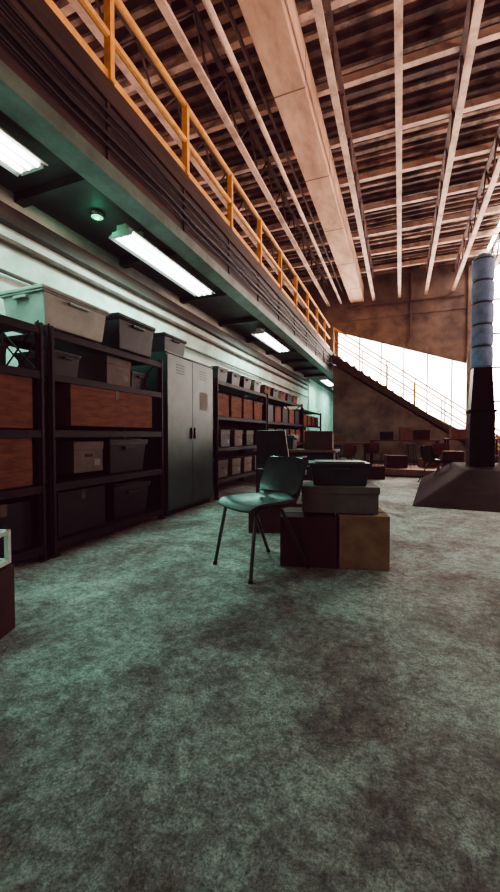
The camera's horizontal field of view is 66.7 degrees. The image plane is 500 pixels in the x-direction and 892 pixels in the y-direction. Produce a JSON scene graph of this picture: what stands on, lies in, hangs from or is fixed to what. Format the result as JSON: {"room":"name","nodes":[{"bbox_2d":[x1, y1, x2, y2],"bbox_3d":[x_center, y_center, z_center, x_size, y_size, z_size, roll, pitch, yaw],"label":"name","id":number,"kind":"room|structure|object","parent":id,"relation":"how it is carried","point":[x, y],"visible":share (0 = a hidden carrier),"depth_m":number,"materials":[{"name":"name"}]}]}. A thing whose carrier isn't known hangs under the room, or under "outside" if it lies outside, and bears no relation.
{"room":"storage warehouse","nodes":[
{"label":"storage warehouse","id":0,"kind":"room"},
{"bbox_2d":[0,110,323,376],"bbox_3d":[-2.813,-2.779,6.946,5.589,0.545,18.980,1,2,22],"label":"ceiling","id":1,"kind":"structure","parent":0,"point":[73,210],"depth_m":4.12,"materials":[{"name":"paint"}]},
{"bbox_2d":[0,127,47,176],"bbox_3d":[-2.083,-2.264,2.177,0.340,0.198,1.860,1,2,22],"label":"fluorescent light","id":2,"kind":"object","parent":1,"relation":"hanging from","point":[15,157],"visible":1,"depth_m":2.91,"materials":[{"name":"white plastic"}]},
{"bbox_2d":[91,210,102,220],"bbox_3d":[-1.587,-2.387,3.946,0.120,0.055,0.117,1,2,22],"label":"smoke detector","id":3,"kind":"object","parent":1,"relation":"attached to","point":[95,214],"visible":1,"depth_m":3.91,"materials":[{"name":"white plastic"}]},
{"bbox_2d":[108,223,214,296],"bbox_3d":[-1.018,-2.341,4.873,0.340,0.198,1.860,1,2,22],"label":"fluorescent light","id":4,"kind":"object","parent":1,"relation":"hanging from","point":[126,237],"visible":1,"depth_m":4.60,"materials":[{"name":"white plastic"}]},
{"bbox_2d":[0,0,335,378],"bbox_3d":[-0.205,-2.752,5.917,0.258,0.800,19.000,1,2,22],"label":"beam","id":5,"kind":"structure","parent":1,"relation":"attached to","point":[51,87],"depth_m":3.33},
{"bbox_2d":[14,173,326,376],"bbox_3d":[-0.726,-2.440,6.222,0.928,0.080,17.668,1,2,22],"label":"joist","id":6,"kind":"object","parent":1,"relation":"attached to","point":[75,182],"depth_m":3.68,"materials":[{"name":"grey metal"}]},
{"bbox_2d":[45,0,329,348],"bbox_3d":[-0.414,-3.537,5.170,0.070,0.813,17.300,1,2,22],"label":"railing","id":7,"kind":"object","parent":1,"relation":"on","point":[107,28],"depth_m":4.23,"materials":[{"name":"metal"}]},
{"bbox_2d":[251,328,289,351],"bbox_3d":[0.517,-2.453,8.760,0.340,0.198,1.860,1,2,22],"label":"fluorescent light","id":8,"kind":"object","parent":1,"relation":"hanging from","point":[261,334],"visible":1,"depth_m":8.54,"materials":[{"name":"white plastic"}]},
{"bbox_2d":[0,185,332,484],"bbox_3d":[-0.181,-0.915,9.187,0.200,3.300,25.000,1,2,22],"label":"wall","id":9,"kind":"structure","parent":0,"point":[14,260],"depth_m":5.03,"materials":[{"name":"white paint"}]},
{"bbox_2d":[0,200,309,397],"bbox_3d":[-1.141,-1.972,6.309,0.095,0.620,18.800,1,2,22],"label":"pipes","id":10,"kind":"object","parent":9,"relation":"attached to","point":[10,217],"visible":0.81,"depth_m":4.74,"materials":[{"name":"metal"}]},
{"bbox_2d":[0,464,499,891],"bbox_3d":[5.144,0.870,7.136,11.650,0.150,25.000,1,2,22],"label":"floor","id":11,"kind":"structure","parent":0,"point":[171,721],"depth_m":1.35,"materials":[{"name":"carpet"}]},
{"bbox_2d":[0,565,14,639],"bbox_3d":[-1.428,0.783,1.759,0.428,0.332,0.420,0,2,0],"label":"cardboard box","id":12,"kind":"object","parent":11,"relation":"on","point":[7,589],"visible":1,"depth_m":1.91,"materials":[{"name":"brown cardboard"}]},
{"bbox_2d":[0,529,10,567],"bbox_3d":[-1.428,0.519,1.751,0.402,0.172,0.402,0,2,0],"label":"crate","id":13,"kind":"object","parent":12,"relation":"on","point":[6,533],"visible":1,"depth_m":1.93,"materials":[{"name":"plastic"}]},
{"bbox_2d":[0,314,50,564],"bbox_3d":[-2.171,-0.024,2.481,0.650,1.904,1.440,1,2,22],"label":"storage rack","id":14,"kind":"object","parent":11,"relation":"on","point":[16,401],"visible":1,"depth_m":2.87,"materials":[{"name":"metal"}]},
{"bbox_2d":[0,323,165,557],"bbox_3d":[-1.606,-0.065,3.913,0.650,1.904,1.600,1,2,22],"label":"storage rack","id":15,"kind":"object","parent":11,"relation":"on","point":[92,393],"visible":0.85,"depth_m":3.61,"materials":[{"name":"metal"}]},
{"bbox_2d":[0,283,108,342],"bbox_3d":[-1.743,-1.155,3.451,0.530,0.330,0.770,1,2,22],"label":"storage bin","id":16,"kind":"object","parent":15,"relation":"on","point":[68,314],"visible":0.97,"depth_m":3.19,"materials":[{"name":"grey plastic"}]},
{"bbox_2d":[98,312,155,357],"bbox_3d":[-1.442,-1.197,4.213,0.530,0.370,0.650,1,2,22],"label":"storage bin","id":17,"kind":"object","parent":15,"relation":"on","point":[122,332],"visible":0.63,"depth_m":4.00,"materials":[{"name":"black plastic"}]},
{"bbox_2d":[126,351,212,515],"bbox_3d":[-1.054,-0.159,5.273,0.645,2.015,1.200,1,2,22],"label":"tall cabinet","id":18,"kind":"object","parent":11,"relation":"on","point":[187,383],"visible":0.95,"depth_m":4.92,"materials":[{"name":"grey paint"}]},
{"bbox_2d":[151,332,186,356],"bbox_3d":[-1.165,-1.294,4.994,0.490,0.260,0.550,1,2,22],"label":"storage bin","id":19,"kind":"object","parent":18,"relation":"on","point":[162,341],"visible":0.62,"depth_m":4.77,"materials":[{"name":"black plastic"}]},
{"bbox_2d":[211,366,266,499],"bbox_3d":[-0.366,-0.263,7.047,0.650,2.120,2.370,1,2,22],"label":"storage rack","id":20,"kind":"object","parent":11,"relation":"on","point":[230,410],"visible":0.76,"depth_m":6.73,"materials":[{"name":"metal"}]},
{"bbox_2d":[213,456,309,583],"bbox_3d":[0.093,0.506,2.900,0.589,0.832,0.516,-1,2,-35],"label":"chair","id":21,"kind":"object","parent":11,"relation":"on","point":[281,482],"visible":1,"depth_m":2.93,"materials":[{"name":"plastic"}]},
{"bbox_2d":[242,384,302,480],"bbox_3d":[0.662,-0.328,9.651,0.650,2.100,3.170,1,2,22],"label":"storage rack","id":22,"kind":"object","parent":11,"relation":"on","point":[278,416],"visible":0.49,"depth_m":9.32,"materials":[{"name":"metal"}]},
{"bbox_2d":[249,499,301,532],"bbox_3d":[0.260,0.732,4.059,0.558,0.302,0.380,0,2,0],"label":"cardboard box","id":23,"kind":"object","parent":11,"relation":"on","point":[270,519],"visible":0.38,"depth_m":3.87,"materials":[{"name":"red cardboard"}]},
{"bbox_2d":[256,430,306,474],"bbox_3d":[0.412,0.320,5.166,0.616,1.063,0.598,1,2,37],"label":"office chair","id":24,"kind":"object","parent":11,"relation":"on","point":[269,442],"visible":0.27,"depth_m":4.93,"materials":[{"name":"black plastic"}]},
{"bbox_2d":[253,448,339,492],"bbox_3d":[0.806,0.434,6.470,1.350,0.760,0.700,1,2,19],"label":"desk","id":25,"kind":"object","parent":11,"relation":"on","point":[311,454],"visible":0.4,"depth_m":6.10,"materials":[{"name":"brown wood"}]},
{"bbox_2d":[286,435,298,448],"bbox_3d":[0.592,-0.070,6.540,0.450,0.240,0.350,1,2,22],"label":"storage bin","id":26,"kind":"object","parent":25,"relation":"on","point":[291,439],"visible":0.4,"depth_m":6.36,"materials":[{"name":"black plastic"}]},
{"bbox_2d":[304,431,333,449],"bbox_3d":[1.150,-0.096,6.319,0.458,0.302,0.350,0,2,16],"label":"cardboard box","id":27,"kind":"object","parent":25,"relation":"on","point":[313,440],"visible":0.98,"depth_m":6.15,"materials":[{"name":"brown cardboard"}]},
{"bbox_2d":[284,407,321,448],"bbox_3d":[1.763,-0.311,12.443,0.650,1.905,2.770,1,2,22],"label":"storage rack","id":28,"kind":"object","parent":11,"relation":"on","point":[308,421],"visible":0.34,"depth_m":12.11,"materials":[{"name":"metal"}]},
{"bbox_2d":[280,507,336,567],"bbox_3d":[0.464,0.720,3.064,0.428,0.382,0.400,0,2,8],"label":"cardboard box","id":29,"kind":"object","parent":11,"relation":"on","point":[315,533],"visible":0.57,"depth_m":2.87,"materials":[{"name":"red cardboard"}]},
{"bbox_2d":[334,444,346,459],"bbox_3d":[1.903,0.363,8.540,0.492,0.793,0.561,0,2,2],"label":"chair","id":30,"kind":"object","parent":11,"relation":"on","point":[336,446],"visible":0.25,"depth_m":8.72,"materials":[{"name":"black plastic"}]},
{"bbox_2d":[341,444,356,459],"bbox_3d":[2.462,0.328,9.762,0.492,0.793,0.561,0,2,2],"label":"chair","id":31,"kind":"object","parent":11,"relation":"on","point":[349,450],"visible":0.65,"depth_m":9.53,"materials":[{"name":"red plastic"}]},
{"bbox_2d":[334,442,366,460],"bbox_3d":[2.817,0.283,11.372,1.300,0.780,0.800,0,2,16],"label":"work table","id":32,"kind":"object","parent":11,"relation":"on","point":[364,443],"visible":0.2,"depth_m":10.92,"materials":[{"name":"brown wood"}]},
{"bbox_2d":[334,435,345,441],"bbox_3d":[2.678,-0.224,11.412,0.400,0.220,0.300,0,2,16],"label":"box","id":33,"kind":"object","parent":32,"relation":"on","point":[337,438],"visible":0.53,"depth_m":11.26,"materials":[{"name":"brown cardboard"}]},
{"bbox_2d":[335,508,389,570],"bbox_3d":[0.870,0.712,2.989,0.368,0.402,0.360,0,2,8],"label":"cardboard box","id":34,"kind":"object","parent":11,"relation":"on","point":[363,540],"visible":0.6,"depth_m":2.81,"materials":[{"name":"brown cardboard"}]},
{"bbox_2d":[301,480,379,513],"bbox_3d":[0.703,0.402,3.047,0.580,0.200,0.380,0,2,8],"label":"box","id":35,"kind":"object","parent":34,"relation":"on","point":[351,499],"visible":0.94,"depth_m":2.87,"materials":[{"name":"black plastic"}]},
{"bbox_2d":[307,460,371,485],"bbox_3d":[0.710,0.209,3.060,0.490,0.180,0.350,0,2,8],"label":"storage bin","id":36,"kind":"object","parent":35,"relation":"on","point":[324,472],"visible":1,"depth_m":2.92,"materials":[{"name":"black plastic"}]},
{"bbox_2d":[363,442,381,464],"bbox_3d":[3.692,0.280,11.424,0.492,0.793,0.561,1,2,32],"label":"chair","id":37,"kind":"object","parent":11,"relation":"on","point":[371,447],"visible":0.8,"depth_m":11.22,"materials":[{"name":"red plastic"}]},
{"bbox_2d":[367,465,384,479],"bbox_3d":[2.829,0.598,8.687,0.408,0.302,0.350,0,2,4],"label":"cardboard box","id":38,"kind":"object","parent":11,"relation":"on","point":[377,472],"visible":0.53,"depth_m":8.51,"materials":[{"name":"red cardboard"}]},
{"bbox_2d":[369,440,440,465],"bbox_3d":[4.774,0.234,11.835,2.000,0.850,0.800,1,2,22],"label":"work table","id":39,"kind":"object","parent":11,"relation":"on","point":[435,441],"visible":0.56,"depth_m":11.67,"materials":[{"name":"brown wood"}]},
{"bbox_2d":[380,432,393,439],"bbox_3d":[4.309,-0.323,12.002,0.400,0.250,0.300,0,2,16],"label":"box","id":40,"kind":"object","parent":39,"relation":"on","point":[383,435],"visible":1,"depth_m":11.86,"materials":[{"name":"black plastic"}]},
{"bbox_2d":[399,427,411,439],"bbox_3d":[4.821,-0.382,11.798,0.350,0.380,0.300,0,2,16],"label":"box","id":41,"kind":"object","parent":39,"relation":"on","point":[405,433],"visible":1,"depth_m":11.66,"materials":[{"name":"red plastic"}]},
{"bbox_2d":[413,430,429,439],"bbox_3d":[5.221,-0.336,11.588,0.450,0.300,0.300,0,2,16],"label":"box","id":42,"kind":"object","parent":39,"relation":"on","point":[417,434],"visible":1,"depth_m":11.45,"materials":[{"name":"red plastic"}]},
{"bbox_2d":[372,464,441,477],"bbox_3d":[4.237,0.633,9.531,2.400,0.185,1.410,1,2,22],"label":"platform","id":43,"kind":"object","parent":11,"relation":"on","point":[411,471],"visible":0.23,"depth_m":9.05,"materials":[{"name":"brown wood"}]},
{"bbox_2d":[384,455,407,467],"bbox_3d":[3.689,0.384,9.632,0.508,0.302,0.400,0,2,10],"label":"cardboard box","id":44,"kind":"object","parent":43,"relation":"on","point":[390,461],"visible":0.98,"depth_m":9.44,"materials":[{"name":"red cardboard"}]},
{"bbox_2d":[418,458,436,467],"bbox_3d":[4.496,0.424,9.637,0.358,0.222,0.300,0,2,-1],"label":"cardboard box","id":45,"kind":"object","parent":43,"relation":"on","point":[421,463],"visible":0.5,"depth_m":9.49,"materials":[{"name":"brown cardboard"}]},
{"bbox_2d":[441,451,463,466],"bbox_3d":[4.971,0.332,9.340,0.458,0.422,0.400,1,2,22],"label":"cardboard box","id":46,"kind":"object","parent":43,"relation":"on","point":[456,456],"visible":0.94,"depth_m":9.16,"materials":[{"name":"red cardboard"}]},
{"bbox_2d":[405,444,417,465],"bbox_3d":[4.648,0.315,10.972,0.356,0.742,0.356,1,2,38],"label":"bar stool","id":47,"kind":"object","parent":11,"relation":"on","point":[407,445],"visible":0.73,"depth_m":10.88,"materials":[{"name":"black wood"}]},
{"bbox_2d":[332,327,499,465],"bbox_3d":[5.618,-1.776,13.003,5.370,4.801,1.160,1,2,22],"label":"staircase","id":48,"kind":"structure","parent":11,"relation":"on","point":[360,413],"depth_m":13.05,"materials":[{"name":"metal"}]},
{"bbox_2d":[418,445,453,481],"bbox_3d":[3.852,0.382,7.884,0.561,0.793,0.492,0,2,-8],"label":"chair","id":49,"kind":"object","parent":11,"relation":"on","point":[428,453],"visible":0.88,"depth_m":7.76,"materials":[{"name":"black plastic"}]},
{"bbox_2d":[431,443,449,454],"bbox_3d":[5.236,0.305,10.546,0.492,0.793,0.561,0,2,17],"label":"chair","id":50,"kind":"object","parent":11,"relation":"on","point":[438,447],"visible":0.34,"depth_m":10.31,"materials":[{"name":"red plastic"}]},
{"bbox_2d":[412,451,499,511],"bbox_3d":[4.447,0.315,6.430,3.216,1.000,3.969,1,2,22],"label":"platform","id":51,"kind":"object","parent":11,"relation":"on","point":[460,486],"visible":0.98,"depth_m":5.70,"materials":[{"name":"grey concrete"}]},
{"bbox_2d":[465,253,496,466],"bbox_3d":[4.320,-1.577,7.090,0.440,3.900,0.440,1,2,22],"label":"column","id":52,"kind":"structure","parent":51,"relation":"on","point":[481,412],"depth_m":6.94,"materials":[{"name":"black metal"}]},
{"bbox_2d":[443,438,499,462],"bbox_3d":[6.274,0.237,10.866,1.300,0.900,0.800,1,2,22],"label":"work table","id":53,"kind":"object","parent":11,"relation":"on","point":[444,439],"visible":0.27,"depth_m":10.33,"materials":[{"name":"brown wood"}]},
{"bbox_2d":[449,429,465,438],"bbox_3d":[6.041,-0.357,10.941,0.500,0.280,0.350,0,2,16],"label":"box","id":54,"kind":"object","parent":53,"relation":"on","point":[453,433],"visible":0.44,"depth_m":10.80,"materials":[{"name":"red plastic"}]},
{"bbox_2d":[52,0,499,286],"bbox_3d":[2.019,-6.145,4.941,16.000,0.100,19.000,1,2,22],"label":"ceiling","id":55,"kind":"structure","parent":0,"point":[176,5],"depth_m":6.53,"materials":[{"name":"brown wood"}]},
{"bbox_2d":[53,0,499,288],"bbox_3d":[2.014,-6.063,4.929,15.900,0.058,18.770,1,2,22],"label":"ribs","id":56,"kind":"object","parent":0,"point":[434,7],"depth_m":7.07,"materials":[{"name":"white metal"}]},
{"bbox_2d":[55,0,499,284],"bbox_3d":[1.927,-5.906,4.715,15.900,0.145,17.600,1,2,22],"label":"ceiling beams","id":57,"kind":"structure","parent":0,"point":[305,11],"depth_m":7.40,"materials":[{"name":"white metal"}]},
{"bbox_2d":[67,0,305,308],"bbox_3d":[-1.283,-5.513,6.263,0.100,0.700,18.900,1,2,22],"label":"joist","id":58,"kind":"object","parent":57,"relation":"hanging from","point":[75,4],"depth_m":6.13,"materials":[{"name":"metal"}]},
{"bbox_2d":[155,0,329,306],"bbox_3d":[-0.418,-5.503,5.922,0.100,0.700,18.900,1,2,22],"label":"joist","id":59,"kind":"object","parent":57,"relation":"hanging from","point":[164,6],"depth_m":6.29,"materials":[{"name":"white metal"}]},
{"bbox_2d":[202,0,343,303],"bbox_3d":[0.059,-5.335,5.738,0.175,0.325,18.900,1,2,22],"label":"joist","id":60,"kind":"object","parent":57,"relation":"hanging from","point":[208,5],"visible":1,"depth_m":6.05,"materials":[{"name":"metal"}]},
{"bbox_2d":[311,0,374,300],"bbox_3d":[1.136,-5.485,5.309,0.100,0.700,18.900,1,2,22],"label":"joist","id":61,"kind":"object","parent":57,"relation":"hanging from","point":[333,71],"depth_m":6.20,"materials":[{"name":"white metal"}]},
{"bbox_2d":[394,0,402,297],"bbox_3d":[1.954,-5.476,4.986,0.100,0.700,18.900,1,2,22],"label":"joist","id":62,"kind":"object","parent":57,"relation":"hanging from","point":[398,4],"depth_m":5.83,"materials":[{"name":"white metal"}]},
{"bbox_2d":[424,0,484,294],"bbox_3d":[2.763,-5.467,4.667,0.100,0.700,18.900,1,2,22],"label":"joist","id":63,"kind":"object","parent":57,"relation":"hanging from","point":[474,9],"depth_m":6.14,"materials":[{"name":"white metal"}]},
{"bbox_2d":[452,122,499,290],"bbox_3d":[3.563,-5.458,4.351,0.100,0.700,18.900,1,2,22],"label":"joist","id":64,"kind":"object","parent":57,"relation":"hanging from","point":[495,172],"depth_m":8.77,"materials":[{"name":"white metal"}]},
{"bbox_2d":[487,222,499,254],"bbox_3d":[7.561,-6.175,10.539,1.300,0.038,3.740,1,2,22],"label":"skylight","id":65,"kind":"object","parent":57,"relation":"attached to","point":[494,236],"visible":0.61,"depth_m":11.56,"materials":[{"name":"beige glass"}]},
{"bbox_2d":[489,231,499,267],"bbox_3d":[4.391,-5.448,4.024,0.100,0.700,18.900,1,2,22],"label":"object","id":66,"kind":"object","parent":57,"relation":"hanging from","point":[497,259],"depth_m":10.97,"materials":[{"name":"white metal"}]},
{"bbox_2d":[310,377,332,392],"bbox_3d":[4.008,-2.872,17.909,1.550,0.090,6.000,1,2,22],"label":"ceiling","id":67,"kind":"structure","parent":0,"point":[330,388],"depth_m":16.71,"materials":[{"name":"white paint"}]},
{"bbox_2d":[319,376,332,385],"bbox_3d":[3.160,-2.646,15.454,0.340,0.198,1.860,1,2,22],"label":"fluorescent light","id":68,"kind":"object","parent":67,"relation":"hanging from","point":[324,379],"visible":0.92,"depth_m":15.12,"materials":[{"name":"white plastic"}]},
{"bbox_2d":[332,397,332,430],"bbox_3d":[5.166,-1.244,20.618,1.350,3.300,0.200,1,2,22],"label":"passage","id":69,"kind":"object","parent":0,"point":[332,397],"depth_m":20.76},
{"bbox_2d":[284,257,499,456],"bbox_3d":[5.544,-2.878,13.968,16.000,6.950,0.200,1,2,22],"label":"wall","id":70,"kind":"structure","parent":0,"point":[442,334],"depth_m":13.75,"materials":[{"name":"concrete"}]},
{"bbox_2d":[337,304,466,321],"bbox_3d":[5.407,-4.825,13.837,4.400,0.150,0.040,1,2,22],"label":"trim","id":71,"kind":"structure","parent":70,"relation":"attached to","point":[460,306],"depth_m":13.77,"materials":[{"name":"metal"}]},
{"bbox_2d":[339,333,465,428],"bbox_3d":[5.624,-2.327,13.915,4.700,4.050,0.070,1,2,22],"label":"window","id":72,"kind":"structure","parent":70,"relation":"in","point":[447,377],"depth_m":13.73,"materials":[{"name":"beige glass"}]},
{"bbox_2d":[348,273,464,340],"bbox_3d":[5.529,-4.997,13.733,3.900,2.400,0.095,1,2,22],"label":"conduit","id":73,"kind":"object","parent":70,"relation":"attached to","point":[410,300],"visible":1,"depth_m":13.63,"materials":[{"name":"metal"}]},
{"bbox_2d":[465,265,472,448],"bbox_3d":[7.555,-2.751,13.006,0.250,6.750,0.120,1,2,22],"label":"trim","id":74,"kind":"structure","parent":70,"relation":"attached to","point":[469,303],"depth_m":12.96,"materials":[{"name":"metal"}]},
{"bbox_2d":[492,265,499,434],"bbox_3d":[9.157,-3.211,12.489,2.600,5.700,0.080,1,2,22],"label":"window","id":75,"kind":"structure","parent":70,"relation":"in","point":[496,341],"depth_m":12.83,"materials":[{"name":"beige glass"}]},
{"bbox_3d":[-1.505,-2.364,-3.883,16.000,6.950,0.200,1,2,22],"label":"wall","id":76,"kind":"structure","parent":0,"visible":0},
{"bbox_2d":[237,0,363,302],"bbox_3d":[0.568,-5.459,5.534,0.490,0.606,19.000,1,2,22],"label":"roof beam","id":77,"kind":"structure","parent":76,"relation":"attached to","point":[274,27],"depth_m":5.97,"materials":[{"name":"concrete"}]}
]}

